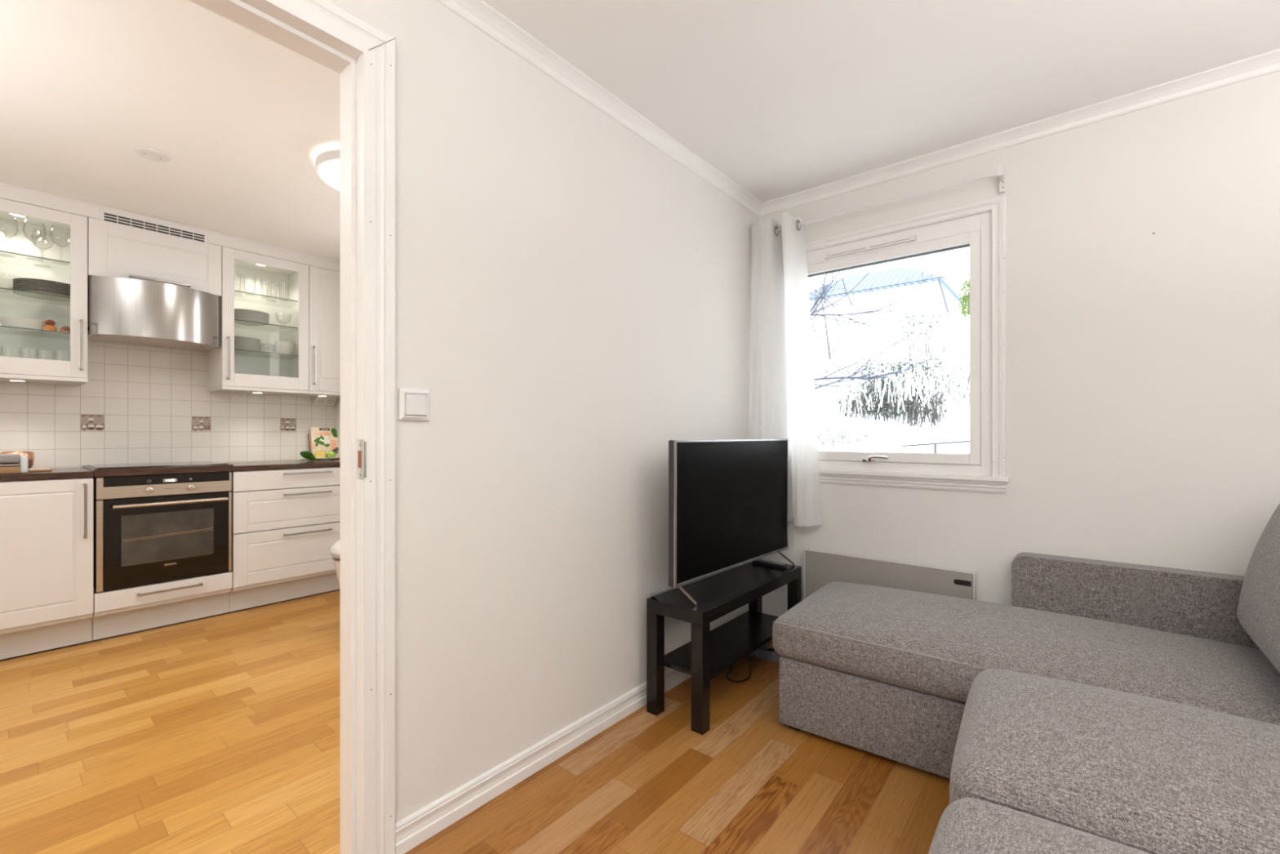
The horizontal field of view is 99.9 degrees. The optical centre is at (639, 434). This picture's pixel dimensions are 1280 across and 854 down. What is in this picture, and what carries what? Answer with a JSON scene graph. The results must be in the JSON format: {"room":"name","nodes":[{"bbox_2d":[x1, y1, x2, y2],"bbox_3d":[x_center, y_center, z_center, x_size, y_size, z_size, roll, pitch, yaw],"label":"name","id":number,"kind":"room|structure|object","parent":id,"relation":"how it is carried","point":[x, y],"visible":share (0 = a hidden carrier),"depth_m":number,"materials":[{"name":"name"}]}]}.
{"room":"living room","nodes":[
{"label":"living room","id":0,"kind":"room"},
{"bbox_2d":[334,397,340,458],"bbox_3d":[-1.245,-0.080,3.371,3.190,2.400,0.100,0,0,39],"label":"wall","id":1,"kind":"structure","parent":0,"point":[337,405],"depth_m":4.24,"materials":[{"name":"white paint"}]},
{"bbox_2d":[0,182,340,271],"bbox_3d":[-2.802,-1.241,3.290,0.030,0.076,2.002,0,0,39],"label":"crown molding","id":2,"kind":"structure","parent":1,"relation":"attached to","point":[9,192],"depth_m":3.21,"materials":[{"name":"white paint"}]},
{"bbox_2d":[0,590,950,853],"bbox_3d":[-1.103,1.145,1.217,6.150,0.050,5.076,0,0,39],"label":"floor","id":3,"kind":"structure","parent":0,"point":[220,734],"depth_m":1.79,"materials":[{"name":"brown wood"}]},
{"bbox_2d":[329,539,340,588],"bbox_3d":[-1.544,0.846,3.080,0.400,0.545,0.400,0,0,39],"label":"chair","id":4,"kind":"object","parent":3,"relation":"on","point":[335,550],"visible":0.15,"depth_m":2.94,"materials":[{"name":"white plastic"}]},
{"bbox_2d":[646,559,801,734],"bbox_3d":[0.419,0.891,2.439,0.268,0.457,0.910,0,0,39],"label":"tv stand","id":5,"kind":"object","parent":3,"relation":"on","point":[708,653],"visible":0.8,"depth_m":2.20,"materials":[{"name":"black wood"}]},
{"bbox_2d":[664,609,779,679],"bbox_3d":[0.419,0.931,2.439,0.252,0.017,0.805,0,0,39],"label":"shelf","id":6,"kind":"object","parent":5,"relation":"attached to","point":[732,641],"depth_m":2.38,"materials":[{"name":"black wood"}]},
{"bbox_2d":[650,438,794,605],"bbox_3d":[0.407,0.343,2.454,0.220,0.640,0.954,0,0,41],"label":"television","id":7,"kind":"object","parent":5,"relation":"on","point":[728,499],"visible":1,"depth_m":2.32,"materials":[{"name":"plastic"}]},
{"bbox_2d":[751,559,786,568],"bbox_3d":[0.654,0.653,2.720,0.176,0.018,0.042,0,0,39],"label":"remote control","id":8,"kind":"object","parent":5,"relation":"on","point":[769,563],"visible":0.94,"depth_m":2.70,"materials":[{"name":"black plastic"}]},
{"bbox_2d":[725,653,755,682],"bbox_3d":[0.498,1.031,2.572,0.103,0.177,0.334,0,0,27],"label":"power cable","id":9,"kind":"object","parent":3,"relation":"on","point":[730,671],"visible":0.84,"depth_m":2.49,"materials":[{"name":"black plastic"}]},
{"bbox_2d":[749,644,782,662],"bbox_3d":[0.668,1.091,2.675,0.300,0.058,0.050,0,0,38],"label":"power strip","id":10,"kind":"object","parent":3,"relation":"on","point":[765,652],"visible":0.36,"depth_m":2.68,"materials":[{"name":"grey plastic"}]},
{"bbox_2d":[772,503,1279,853],"bbox_3d":[0.990,0.636,1.209,1.910,0.968,2.384,0,0,39],"label":"sectional sofa","id":11,"kind":"object","parent":3,"relation":"on","point":[1113,707],"visible":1,"depth_m":1.52,"materials":[{"name":"grey fabric"}]},
{"bbox_2d":[772,581,1279,724],"bbox_3d":[1.286,0.749,1.904,1.481,0.194,0.777,0,0,39],"label":"cushion","id":12,"kind":"object","parent":11,"relation":"on","point":[927,646],"depth_m":1.78,"materials":[{"name":"fabric"}]},
{"bbox_2d":[928,797,1150,853],"bbox_3d":[0.720,0.738,0.539,0.844,0.220,0.713,0,0,39],"label":"seat cushion","id":13,"kind":"object","parent":11,"relation":"on","point":[967,825],"depth_m":0.90,"materials":[{"name":"fabric"}]},
{"bbox_2d":[949,668,1279,853],"bbox_3d":[1.132,0.738,1.099,0.850,0.220,0.696,0,0,39],"label":"seat cushion","id":14,"kind":"object","parent":11,"relation":"on","point":[1152,775],"depth_m":1.05,"materials":[{"name":"fabric"}]},
{"bbox_2d":[1236,503,1279,672],"bbox_3d":[1.823,0.413,1.374,0.328,0.521,0.890,0,0,39],"label":"cushion","id":15,"kind":"object","parent":11,"relation":"on","point":[1258,595],"depth_m":1.53,"materials":[{"name":"fabric"}]},
{"bbox_2d":[328,0,759,822],"bbox_3d":[-0.802,-0.080,1.326,0.095,2.400,4.526,0,0,39],"label":"wall","id":16,"kind":"structure","parent":0,"point":[573,300],"depth_m":1.80,"materials":[{"name":"white paint"}]},
{"bbox_2d":[188,0,395,853],"bbox_3d":[-1.034,0.037,1.036,0.115,2.166,1.090,0,0,39],"label":"door frame","id":17,"kind":"structure","parent":16,"relation":"in","point":[323,32],"depth_m":1.39,"materials":[{"name":"white paint"}]},
{"bbox_2d":[398,388,429,420],"bbox_3d":[-0.614,-0.080,1.468,0.016,0.085,0.085,0,0,39],"label":"light switch","id":18,"kind":"object","parent":16,"relation":"attached to","point":[417,405],"visible":1,"depth_m":1.46,"materials":[{"name":"white plastic"}]},
{"bbox_2d":[395,667,691,853],"bbox_3d":[0.015,1.078,2.232,0.014,0.084,2.088,0,0,39],"label":"baseboard","id":19,"kind":"structure","parent":16,"relation":"attached to","point":[416,828],"depth_m":1.72,"materials":[{"name":"white paint"}]},
{"bbox_2d":[435,0,763,217],"bbox_3d":[-0.748,-1.253,1.281,0.046,0.054,4.525,0,0,39],"label":"trim","id":20,"kind":"structure","parent":16,"relation":"attached to","point":[477,13],"depth_m":1.95,"materials":[{"name":"white paint"}]},
{"bbox_2d":[0,0,1279,261],"bbox_3d":[-1.016,-1.315,1.243,6.250,0.091,5.426,0,0,39],"label":"ceiling","id":21,"kind":"structure","parent":0,"point":[781,98],"depth_m":1.96,"materials":[{"name":"white paint"}]},
{"bbox_2d":[100,208,207,244],"bbox_3d":[-2.869,-1.228,3.197,0.003,0.064,0.475,0,0,39],"label":"ceiling vent","id":22,"kind":"object","parent":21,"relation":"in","point":[105,215],"visible":1,"depth_m":3.18,"materials":[{"name":"metal"}]},
{"bbox_2d":[315,148,340,191],"bbox_3d":[-1.315,-1.231,2.587,0.420,0.096,0.420,0,0,39],"label":"ceiling lamp","id":23,"kind":"object","parent":21,"relation":"attached to","point":[327,163],"visible":0.26,"depth_m":2.44,"materials":[{"name":"white"}]},
{"bbox_2d":[318,160,340,191],"bbox_3d":[-1.315,-1.202,2.587,0.396,0.037,0.396,0,0,39],"label":"diffuser","id":24,"kind":"object","parent":23,"relation":"attached to","point":[329,171],"depth_m":2.46,"materials":[{"name":"white"}]},
{"bbox_2d":[759,71,1279,616],"bbox_3d":[1.849,-0.080,2.216,3.065,2.400,0.220,0,0,39],"label":"wall","id":25,"kind":"structure","parent":0,"point":[1143,366],"depth_m":2.08,"materials":[{"name":"white paint"}]},
{"bbox_2d":[803,546,977,599],"bbox_3d":[1.168,0.790,2.586,0.762,0.384,0.076,0,0,39],"label":"heater","id":26,"kind":"object","parent":25,"relation":"attached to","point":[820,568],"visible":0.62,"depth_m":2.55,"materials":[{"name":"grey beige lacquer"},{"name":"black plastic"}]},
{"bbox_2d":[775,163,1004,231],"bbox_3d":[1.091,-1.079,2.637,1.157,0.089,0.094,0,0,39],"label":"curtain rod","id":27,"kind":"object","parent":25,"relation":"attached to","point":[1000,173],"visible":0.84,"depth_m":2.40,"materials":[{"name":"white plastic"}]},
{"bbox_2d":[748,212,822,526],"bbox_3d":[0.764,-0.339,2.845,0.369,1.619,0.136,0,0,39],"label":"curtain","id":28,"kind":"object","parent":27,"relation":"hanging from","point":[782,394],"visible":0.84,"depth_m":2.85,"materials":[{"name":"white fabric"}]},
{"bbox_2d":[805,195,1009,493],"bbox_3d":[1.149,-0.384,2.684,1.154,1.271,0.148,0,0,39],"label":"window","id":29,"kind":"structure","parent":25,"relation":"in","point":[980,226],"depth_m":2.40,"materials":[{"name":"white paint"}]},
{"bbox_2d":[759,48,1279,217],"bbox_3d":[1.764,-1.253,2.114,2.865,0.054,0.046,0,0,39],"label":"trim","id":30,"kind":"structure","parent":25,"relation":"attached to","point":[1267,63],"depth_m":2.19,"materials":[{"name":"white paint"}]},
{"bbox_3d":[-3.732,-0.080,2.790,0.092,2.400,4.160,0,0,39],"label":"wall","id":31,"kind":"structure","parent":0,"visible":0},
{"bbox_2d":[0,477,93,634],"bbox_3d":[-3.276,0.599,2.775,0.594,0.738,0.601,0,0,39],"label":"base cabinet","id":32,"kind":"object","parent":31,"relation":"attached to","point":[46,525],"visible":0.99,"depth_m":2.71,"materials":[{"name":"white paint"}]},
{"bbox_2d":[0,617,92,661],"bbox_3d":[-3.155,1.045,2.677,0.025,0.150,0.606,0,0,39],"label":"plinth","id":33,"kind":"object","parent":32,"relation":"attached to","point":[24,642],"visible":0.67,"depth_m":2.77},
{"bbox_2d":[87,275,220,351],"bbox_3d":[-2.953,-0.718,3.284,0.461,0.325,0.589,0,0,39],"label":"hood","id":34,"kind":"object","parent":31,"relation":"attached to","point":[121,310],"visible":0.99,"depth_m":3.12,"materials":[{"name":"metal"}]},
{"bbox_2d":[87,217,221,296],"bbox_3d":[-2.984,-1.042,3.310,0.384,0.319,0.597,0,0,39],"label":"upper cabinet","id":35,"kind":"object","parent":31,"relation":"attached to","point":[113,250],"visible":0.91,"depth_m":3.18,"materials":[{"name":"white paint"}]},
{"bbox_2d":[92,571,232,616],"bbox_3d":[-2.893,0.614,3.240,0.594,0.708,0.597,0,0,39],"label":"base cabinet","id":36,"kind":"object","parent":31,"relation":"attached to","point":[113,601],"visible":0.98,"depth_m":3.05,"materials":[{"name":"white paint"}]},
{"bbox_2d":[92,591,229,641],"bbox_3d":[-2.770,1.045,3.145,0.025,0.150,0.602,0,0,39],"label":"plinth","id":37,"kind":"object","parent":36,"relation":"attached to","point":[140,620],"visible":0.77,"depth_m":3.11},
{"bbox_2d":[92,471,231,591],"bbox_3d":[-2.866,0.533,3.219,0.564,0.606,0.586,0,0,39],"label":"oven","id":38,"kind":"object","parent":36,"relation":"in","point":[154,528],"visible":1,"depth_m":3.04,"materials":[{"name":"metal"}]},
{"bbox_2d":[0,340,334,468],"bbox_3d":[-3.725,-0.205,2.720,0.008,0.850,4.060,0,0,39],"label":"wall","id":39,"kind":"structure","parent":31,"relation":"attached to","point":[148,397],"depth_m":3.43,"materials":[{"name":"white tile"}]},
{"bbox_2d":[0,198,88,386],"bbox_3d":[-3.366,-0.742,2.846,0.384,0.921,0.600,0,0,39],"label":"upper cabinet","id":40,"kind":"object","parent":39,"relation":"attached to","point":[69,367],"visible":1,"depth_m":2.98,"materials":[{"name":"white paint"}]},
{"bbox_2d":[0,217,17,257],"bbox_3d":[-3.354,-1.047,2.848,0.086,0.205,0.086,0,0,39],"label":"wine glass","id":41,"kind":"object","parent":40,"relation":"on","point":[6,255],"visible":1,"depth_m":2.85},
{"bbox_2d":[0,315,46,333],"bbox_3d":[-3.333,-0.592,2.921,0.130,0.064,0.200,0,0,39],"label":"serving bowl","id":42,"kind":"object","parent":40,"relation":"on","point":[18,322],"visible":0.84,"depth_m":2.88,"materials":[{"name":"white ceramic"}]},
{"bbox_2d":[22,220,46,262],"bbox_3d":[-3.275,-1.047,2.913,0.086,0.205,0.086,0,0,39],"label":"wine glass","id":43,"kind":"object","parent":40,"relation":"on","point":[27,258],"visible":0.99,"depth_m":2.91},
{"bbox_2d":[13,289,70,302],"bbox_3d":[-3.282,-0.761,2.983,0.252,0.012,0.252,0,0,39],"label":"dinner plate","id":44,"kind":"object","parent":40,"relation":"on","point":[41,296],"visible":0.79,"depth_m":2.95,"materials":[{"name":"white ceramic"}]},
{"bbox_2d":[13,287,70,295],"bbox_3d":[-3.282,-0.773,2.983,0.252,0.012,0.252,0,0,39],"label":"dinner plate","id":45,"kind":"object","parent":44,"relation":"on","point":[15,288],"visible":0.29,"depth_m":2.89,"materials":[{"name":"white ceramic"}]},
{"bbox_2d":[13,284,70,293],"bbox_3d":[-3.282,-0.786,2.983,0.252,0.012,0.252,0,0,39],"label":"dinner plate","id":46,"kind":"object","parent":45,"relation":"on","point":[15,286],"visible":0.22,"depth_m":2.89,"materials":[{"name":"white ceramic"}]},
{"bbox_2d":[13,282,70,291],"bbox_3d":[-3.282,-0.798,2.983,0.252,0.012,0.252,0,0,39],"label":"dinner plate","id":47,"kind":"object","parent":46,"relation":"on","point":[16,283],"visible":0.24,"depth_m":2.89,"materials":[{"name":"grey ceramic"}]},
{"bbox_2d":[13,280,70,288],"bbox_3d":[-3.282,-0.811,2.983,0.252,0.012,0.252,0,0,39],"label":"dinner plate","id":48,"kind":"object","parent":47,"relation":"on","point":[18,281],"visible":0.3,"depth_m":2.89,"materials":[{"name":"grey ceramic"}]},
{"bbox_2d":[13,277,70,286],"bbox_3d":[-3.282,-0.823,2.983,0.252,0.012,0.252,0,0,39],"label":"dinner plate","id":49,"kind":"object","parent":48,"relation":"on","point":[20,278],"visible":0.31,"depth_m":2.89,"materials":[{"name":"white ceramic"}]},
{"bbox_2d":[31,227,53,268],"bbox_3d":[-3.361,-1.047,3.029,0.086,0.205,0.086,0,0,39],"label":"wine glass","id":50,"kind":"object","parent":40,"relation":"on","point":[35,264],"visible":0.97,"depth_m":3.03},
{"bbox_2d":[43,320,57,333],"bbox_3d":[-3.231,-0.593,2.950,0.052,0.067,0.052,0,0,39],"label":"figurine","id":51,"kind":"object","parent":40,"relation":"on","point":[50,326],"visible":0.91,"depth_m":2.94,"materials":[{"name":"ceramic"}]},
{"bbox_2d":[49,225,70,265],"bbox_3d":[-3.206,-1.047,2.981,0.086,0.205,0.086,0,0,39],"label":"wine glass","id":52,"kind":"object","parent":40,"relation":"on","point":[54,262],"visible":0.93,"depth_m":2.97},
{"bbox_2d":[59,325,70,333],"bbox_3d":[-3.182,-0.579,2.982,0.059,0.038,0.044,0,0,39],"label":"figurine","id":53,"kind":"object","parent":40,"relation":"on","point":[66,329],"visible":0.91,"depth_m":2.97,"materials":[{"name":"ceramic"}]},
{"bbox_2d":[80,414,104,431],"bbox_3d":[-3.291,-0.068,3.237,0.005,0.099,0.099,0,0,39],"label":"tile","id":54,"kind":"structure","parent":39,"relation":"attached to","point":[88,422],"depth_m":3.23,"materials":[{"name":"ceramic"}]},
{"bbox_2d":[80,415,104,425],"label":"print","id":55,"kind":"object","parent":54,"relation":"attached to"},
{"bbox_2d":[191,416,210,431],"bbox_3d":[-2.962,-0.068,3.636,0.005,0.099,0.099,0,0,39],"label":"tile","id":56,"kind":"structure","parent":39,"relation":"attached to","point":[198,424],"depth_m":3.63,"materials":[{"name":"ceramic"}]},
{"bbox_2d":[191,417,210,426],"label":"print","id":57,"kind":"object","parent":56,"relation":"attached to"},
{"bbox_2d":[208,246,309,395],"bbox_3d":[-2.634,-0.742,3.735,0.384,0.921,0.502,0,0,39],"label":"upper cabinet","id":58,"kind":"object","parent":39,"relation":"attached to","point":[229,371],"visible":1,"depth_m":3.80,"materials":[{"name":"white paint"}]},
{"bbox_2d":[234,346,260,353],"bbox_3d":[-2.702,-0.569,3.671,0.190,0.018,0.190,0,0,20],"label":"plate","id":59,"kind":"object","parent":58,"relation":"on","point":[235,348],"visible":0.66,"depth_m":3.64,"materials":[{"name":"white ceramic"}]},
{"bbox_2d":[234,345,260,350],"bbox_3d":[-2.702,-0.581,3.671,0.190,0.018,0.190,0,0,-45],"label":"plate","id":60,"kind":"object","parent":59,"relation":"on","point":[238,346],"visible":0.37,"depth_m":3.61,"materials":[{"name":"white ceramic"}]},
{"bbox_2d":[234,343,260,347],"bbox_3d":[-2.702,-0.594,3.671,0.190,0.018,0.190,0,0,27],"label":"plate","id":61,"kind":"object","parent":60,"relation":"on","point":[242,344],"visible":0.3,"depth_m":3.62,"materials":[{"name":"white ceramic"}]},
{"bbox_2d":[234,341,260,346],"bbox_3d":[-2.702,-0.606,3.671,0.190,0.018,0.190,0,0,-20],"label":"plate","id":62,"kind":"object","parent":61,"relation":"on","point":[235,342],"visible":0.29,"depth_m":3.61,"materials":[{"name":"white ceramic"}]},
{"bbox_2d":[234,339,260,344],"bbox_3d":[-2.702,-0.619,3.671,0.190,0.018,0.190,0,0,15],"label":"plate","id":63,"kind":"object","parent":62,"relation":"on","point":[237,340],"visible":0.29,"depth_m":3.61,"materials":[{"name":"white ceramic"}]},
{"bbox_2d":[234,337,260,342],"bbox_3d":[-2.702,-0.631,3.671,0.190,0.018,0.190,0,0,8],"label":"plate","id":64,"kind":"object","parent":63,"relation":"on","point":[242,339],"visible":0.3,"depth_m":3.62,"materials":[{"name":"white ceramic"}]},
{"bbox_2d":[234,336,260,340],"bbox_3d":[-2.702,-0.644,3.671,0.190,0.018,0.190,0,0,-16],"label":"plate","id":65,"kind":"object","parent":64,"relation":"on","point":[245,337],"visible":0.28,"depth_m":3.62,"materials":[{"name":"white ceramic"}]},
{"bbox_2d":[234,317,269,325],"bbox_3d":[-2.683,-0.764,3.695,0.230,0.018,0.230,0,0,18],"label":"plate","id":66,"kind":"object","parent":58,"relation":"on","point":[242,322],"visible":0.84,"depth_m":3.65,"materials":[{"name":"white ceramic"}]},
{"bbox_2d":[234,315,269,322],"bbox_3d":[-2.683,-0.776,3.695,0.230,0.018,0.230,0,0,-12],"label":"plate","id":67,"kind":"object","parent":66,"relation":"on","point":[235,317],"visible":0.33,"depth_m":3.61,"materials":[{"name":"white ceramic"}]},
{"bbox_2d":[234,314,269,320],"bbox_3d":[-2.683,-0.789,3.695,0.230,0.018,0.230,0,0,-4],"label":"plate","id":68,"kind":"object","parent":67,"relation":"on","point":[243,315],"visible":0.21,"depth_m":3.62,"materials":[{"name":"white ceramic"}]},
{"bbox_2d":[234,312,269,319],"bbox_3d":[-2.683,-0.801,3.695,0.230,0.018,0.230,0,0,15],"label":"plate","id":69,"kind":"object","parent":68,"relation":"on","point":[246,313],"visible":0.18,"depth_m":3.62,"materials":[{"name":"white ceramic"}]},
{"bbox_2d":[234,310,269,317],"bbox_3d":[-2.683,-0.814,3.695,0.230,0.018,0.230,0,0,35],"label":"plate","id":70,"kind":"object","parent":69,"relation":"on","point":[235,311],"visible":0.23,"depth_m":3.61,"materials":[{"name":"white ceramic"}]},
{"bbox_2d":[234,308,269,315],"bbox_3d":[-2.683,-0.826,3.695,0.230,0.018,0.230,0,0,4],"label":"plate","id":71,"kind":"object","parent":70,"relation":"on","point":[242,309],"visible":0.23,"depth_m":3.62,"materials":[{"name":"white ceramic"}]},
{"bbox_2d":[257,346,275,356],"bbox_3d":[-2.668,-0.590,3.838,0.124,0.060,0.124,0,0,39],"label":"bowl","id":72,"kind":"object","parent":58,"relation":"on","point":[263,348],"visible":0.8,"depth_m":3.81,"materials":[{"name":"white ceramic"}]},
{"bbox_2d":[260,342,275,347],"bbox_3d":[-2.668,-0.610,3.838,0.124,0.060,0.124,0,0,39],"label":"bowl","id":73,"kind":"object","parent":58,"relation":"on","point":[261,344],"visible":0.38,"depth_m":3.79,"materials":[{"name":"white ceramic"}]},
{"bbox_2d":[274,346,295,356],"bbox_3d":[-2.534,-0.590,3.844,0.124,0.060,0.124,0,0,39],"label":"bowl","id":74,"kind":"object","parent":58,"relation":"on","point":[279,349],"visible":0.88,"depth_m":3.81,"materials":[{"name":"white ceramic"}]},
{"bbox_2d":[274,343,295,347],"bbox_3d":[-2.534,-0.608,3.844,0.124,0.060,0.124,0,0,39],"label":"bowl","id":75,"kind":"object","parent":74,"relation":"on","point":[276,344],"visible":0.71,"depth_m":3.80,"materials":[{"name":"white ceramic"}]},
{"bbox_2d":[274,341,295,345],"bbox_3d":[-2.534,-0.625,3.844,0.124,0.060,0.124,0,0,39],"label":"bowl","id":76,"kind":"object","parent":75,"relation":"on","point":[276,342],"visible":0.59,"depth_m":3.80,"materials":[{"name":"white ceramic"}]},
{"bbox_2d":[227,466,340,591],"bbox_3d":[-2.448,0.599,3.780,0.594,0.738,0.792,0,0,39],"label":"base cabinet","id":77,"kind":"object","parent":39,"relation":"attached to","point":[286,522],"visible":0.73,"depth_m":3.51,"materials":[{"name":"white paint"}]},
{"bbox_2d":[0,458,340,481],"bbox_3d":[-2.843,0.205,3.325,0.582,0.042,2.002,0,0,39],"label":"countertop","id":78,"kind":"structure","parent":77,"relation":"on","point":[85,471],"depth_m":3.06,"materials":[{"name":"brown wood"}]},
{"bbox_2d":[0,453,27,474],"bbox_3d":[-3.216,0.148,2.645,0.196,0.094,0.272,0,0,39],"label":"toaster","id":79,"kind":"object","parent":78,"relation":"on","point":[9,464],"visible":1,"depth_m":2.65,"materials":[{"name":"silver plastic"}]},
{"bbox_2d":[0,465,20,474],"bbox_3d":[-3.224,0.177,2.636,0.190,0.036,0.248,0,0,39],"label":"cutting board","id":80,"kind":"object","parent":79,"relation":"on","point":[4,469],"depth_m":2.64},
{"bbox_2d":[0,451,34,468],"bbox_3d":[-3.344,0.144,2.892,0.124,0.102,0.124,0,0,39],"label":"copper pot","id":81,"kind":"object","parent":78,"relation":"on","point":[30,455],"visible":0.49,"depth_m":2.89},
{"bbox_2d":[27,467,52,471],"bbox_3d":[-3.185,0.188,2.833,0.080,0.014,0.122,0,0,39],"label":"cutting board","id":82,"kind":"object","parent":78,"relation":"on","point":[39,468],"visible":0.56,"depth_m":2.82,"materials":[{"name":"brown wood"}]},
{"bbox_2d":[86,461,227,468],"bbox_3d":[-2.899,0.181,3.244,0.480,0.005,0.570,0,0,39],"label":"cooktop","id":83,"kind":"object","parent":78,"relation":"in","point":[184,463],"visible":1,"depth_m":3.19,"materials":[{"name":"black glass"}]},
{"bbox_2d":[300,453,315,459],"bbox_3d":[-2.397,0.163,3.893,0.091,0.057,0.055,0,0,-17],"label":"spinach leaf","id":84,"kind":"object","parent":78,"relation":"on","point":[307,455],"visible":0.96,"depth_m":3.89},
{"bbox_2d":[308,426,339,457],"bbox_3d":[-2.446,0.069,4.175,0.074,0.246,0.194,0,0,37],"label":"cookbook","id":85,"kind":"object","parent":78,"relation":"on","point":[322,438],"visible":0.85,"depth_m":4.16,"materials":[{"name":"paper"}]},
{"bbox_2d":[318,436,330,444],"bbox_3d":[-2.443,0.051,4.160,0.014,0.068,0.101,0,0,39],"label":"print","id":86,"kind":"object","parent":85,"relation":"attached to","point":[322,440],"depth_m":4.16,"materials":[{"name":"white paper"}]},
{"bbox_2d":[312,432,337,454],"bbox_3d":[-2.435,0.077,4.164,0.035,0.182,0.185,0,0,39],"label":"print","id":87,"kind":"object","parent":85,"relation":"attached to","point":[326,442],"depth_m":4.17},
{"bbox_2d":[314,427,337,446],"bbox_3d":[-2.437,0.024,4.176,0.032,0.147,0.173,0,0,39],"label":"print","id":88,"kind":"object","parent":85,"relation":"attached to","point":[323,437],"depth_m":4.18,"materials":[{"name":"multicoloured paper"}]},
{"bbox_2d":[332,447,338,453],"bbox_3d":[-2.382,0.128,4.213,0.010,0.055,0.047,0,0,31],"label":"print","id":89,"kind":"object","parent":85,"relation":"attached to","point":[335,450],"depth_m":4.22,"materials":[{"name":"green paper"}]},
{"bbox_2d":[315,457,338,460],"bbox_3d":[-2.347,0.183,4.008,0.184,0.023,0.184,0,0,39],"label":"fruit plate","id":90,"kind":"object","parent":78,"relation":"on","point":[332,458],"visible":0.74,"depth_m":3.96,"materials":[{"name":"white ceramic"}]},
{"bbox_2d":[314,450,325,457],"bbox_3d":[-2.362,0.153,3.974,0.078,0.064,0.078,0,0,39],"label":"lemon half","id":91,"kind":"object","parent":90,"relation":"on","point":[318,454],"visible":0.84,"depth_m":3.94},
{"bbox_2d":[326,451,336,457],"bbox_3d":[-2.304,0.157,4.021,0.060,0.055,0.060,0,0,39],"label":"lime","id":92,"kind":"object","parent":90,"relation":"on","point":[330,455],"visible":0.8,"depth_m":4.00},
{"bbox_2d":[229,572,340,613],"bbox_3d":[-2.327,1.045,3.682,0.025,0.150,0.788,0,0,39],"label":"plinth","id":93,"kind":"object","parent":77,"relation":"attached to","point":[268,594],"visible":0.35,"depth_m":3.59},
{"bbox_2d":[280,418,296,431],"bbox_3d":[-2.634,-0.068,4.034,0.005,0.099,0.099,0,0,39],"label":"tile","id":94,"kind":"structure","parent":39,"relation":"attached to","point":[286,424],"depth_m":4.03,"materials":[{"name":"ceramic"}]},
{"bbox_2d":[280,418,296,426],"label":"print","id":95,"kind":"object","parent":94,"relation":"attached to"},
{"bbox_2d":[294,265,340,397],"bbox_3d":[-2.379,-0.742,4.044,0.384,0.921,0.299,0,0,39],"label":"upper cabinet","id":96,"kind":"object","parent":39,"relation":"attached to","point":[324,285],"visible":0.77,"depth_m":3.91,"materials":[{"name":"white paint"}]},
{"bbox_2d":[312,396,337,405],"bbox_3d":[-2.451,-0.256,4.192,0.084,0.062,0.152,0,0,39],"label":"socket","id":97,"kind":"object","parent":39,"relation":"attached to","point":[319,401],"visible":1,"depth_m":4.18,"materials":[{"name":"white plastic"}]},
{"label":"outside","id":98,"kind":"structure","parent":0,"visible":0},
{"bbox_2d":[812,317,969,453],"bbox_3d":[7.215,-2.410,15.046,36.000,6.748,26.000,0,0,39],"label":"snowy slope","id":99,"kind":"structure","parent":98,"point":[890,436],"depth_m":10.06,"materials":[{"name":"snow"}]},
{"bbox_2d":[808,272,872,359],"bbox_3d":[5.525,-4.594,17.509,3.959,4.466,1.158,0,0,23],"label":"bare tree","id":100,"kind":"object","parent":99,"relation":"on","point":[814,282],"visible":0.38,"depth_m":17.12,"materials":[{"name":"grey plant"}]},
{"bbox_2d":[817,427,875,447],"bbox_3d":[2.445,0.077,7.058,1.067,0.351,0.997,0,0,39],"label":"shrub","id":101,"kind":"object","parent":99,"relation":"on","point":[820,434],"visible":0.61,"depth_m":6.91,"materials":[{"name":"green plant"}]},
{"bbox_2d":[808,266,964,346],"bbox_3d":[10.368,-4.705,23.373,6.075,4.650,5.138,0,0,39],"label":"hill","id":102,"kind":"structure","parent":99,"relation":"on","point":[940,297],"depth_m":21.55,"materials":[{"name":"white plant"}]},
{"bbox_2d":[810,252,966,404],"bbox_3d":[2.226,-1.111,6.087,0.731,3.193,2.623,0,0,-42],"label":"bare tree","id":103,"kind":"object","parent":99,"relation":"on","point":[824,290],"visible":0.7,"depth_m":5.84,"materials":[{"name":"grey plant"}]},
{"bbox_2d":[815,355,969,428],"bbox_3d":[3.978,-0.608,8.348,2.245,1.148,1.061,0,0,39],"label":"thicket","id":104,"kind":"object","parent":99,"relation":"on","point":[909,406],"visible":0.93,"depth_m":8.13,"materials":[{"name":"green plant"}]},
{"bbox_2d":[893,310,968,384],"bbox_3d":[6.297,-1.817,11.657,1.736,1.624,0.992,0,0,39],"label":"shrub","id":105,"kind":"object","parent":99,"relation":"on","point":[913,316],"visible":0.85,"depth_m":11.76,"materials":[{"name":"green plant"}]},
{"bbox_2d":[902,440,969,453],"bbox_3d":[2.788,0.230,4.641,0.026,0.434,1.006,0,0,-45],"label":"rail","id":106,"kind":"object","parent":99,"relation":"on","point":[934,444],"visible":0.28,"depth_m":4.79,"materials":[{"name":"blue metal"}]},
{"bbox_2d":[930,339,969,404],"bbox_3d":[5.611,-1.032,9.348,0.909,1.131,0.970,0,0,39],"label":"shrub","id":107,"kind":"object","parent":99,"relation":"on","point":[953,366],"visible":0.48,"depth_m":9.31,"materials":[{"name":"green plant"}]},
{"bbox_2d":[958,273,969,316],"bbox_3d":[6.573,-1.946,10.131,1.009,2.350,0.726,0,0,39],"label":"leafy tree","id":108,"kind":"object","parent":99,"relation":"on","point":[966,300],"visible":0.12,"depth_m":10.20,"materials":[{"name":"green plant"}]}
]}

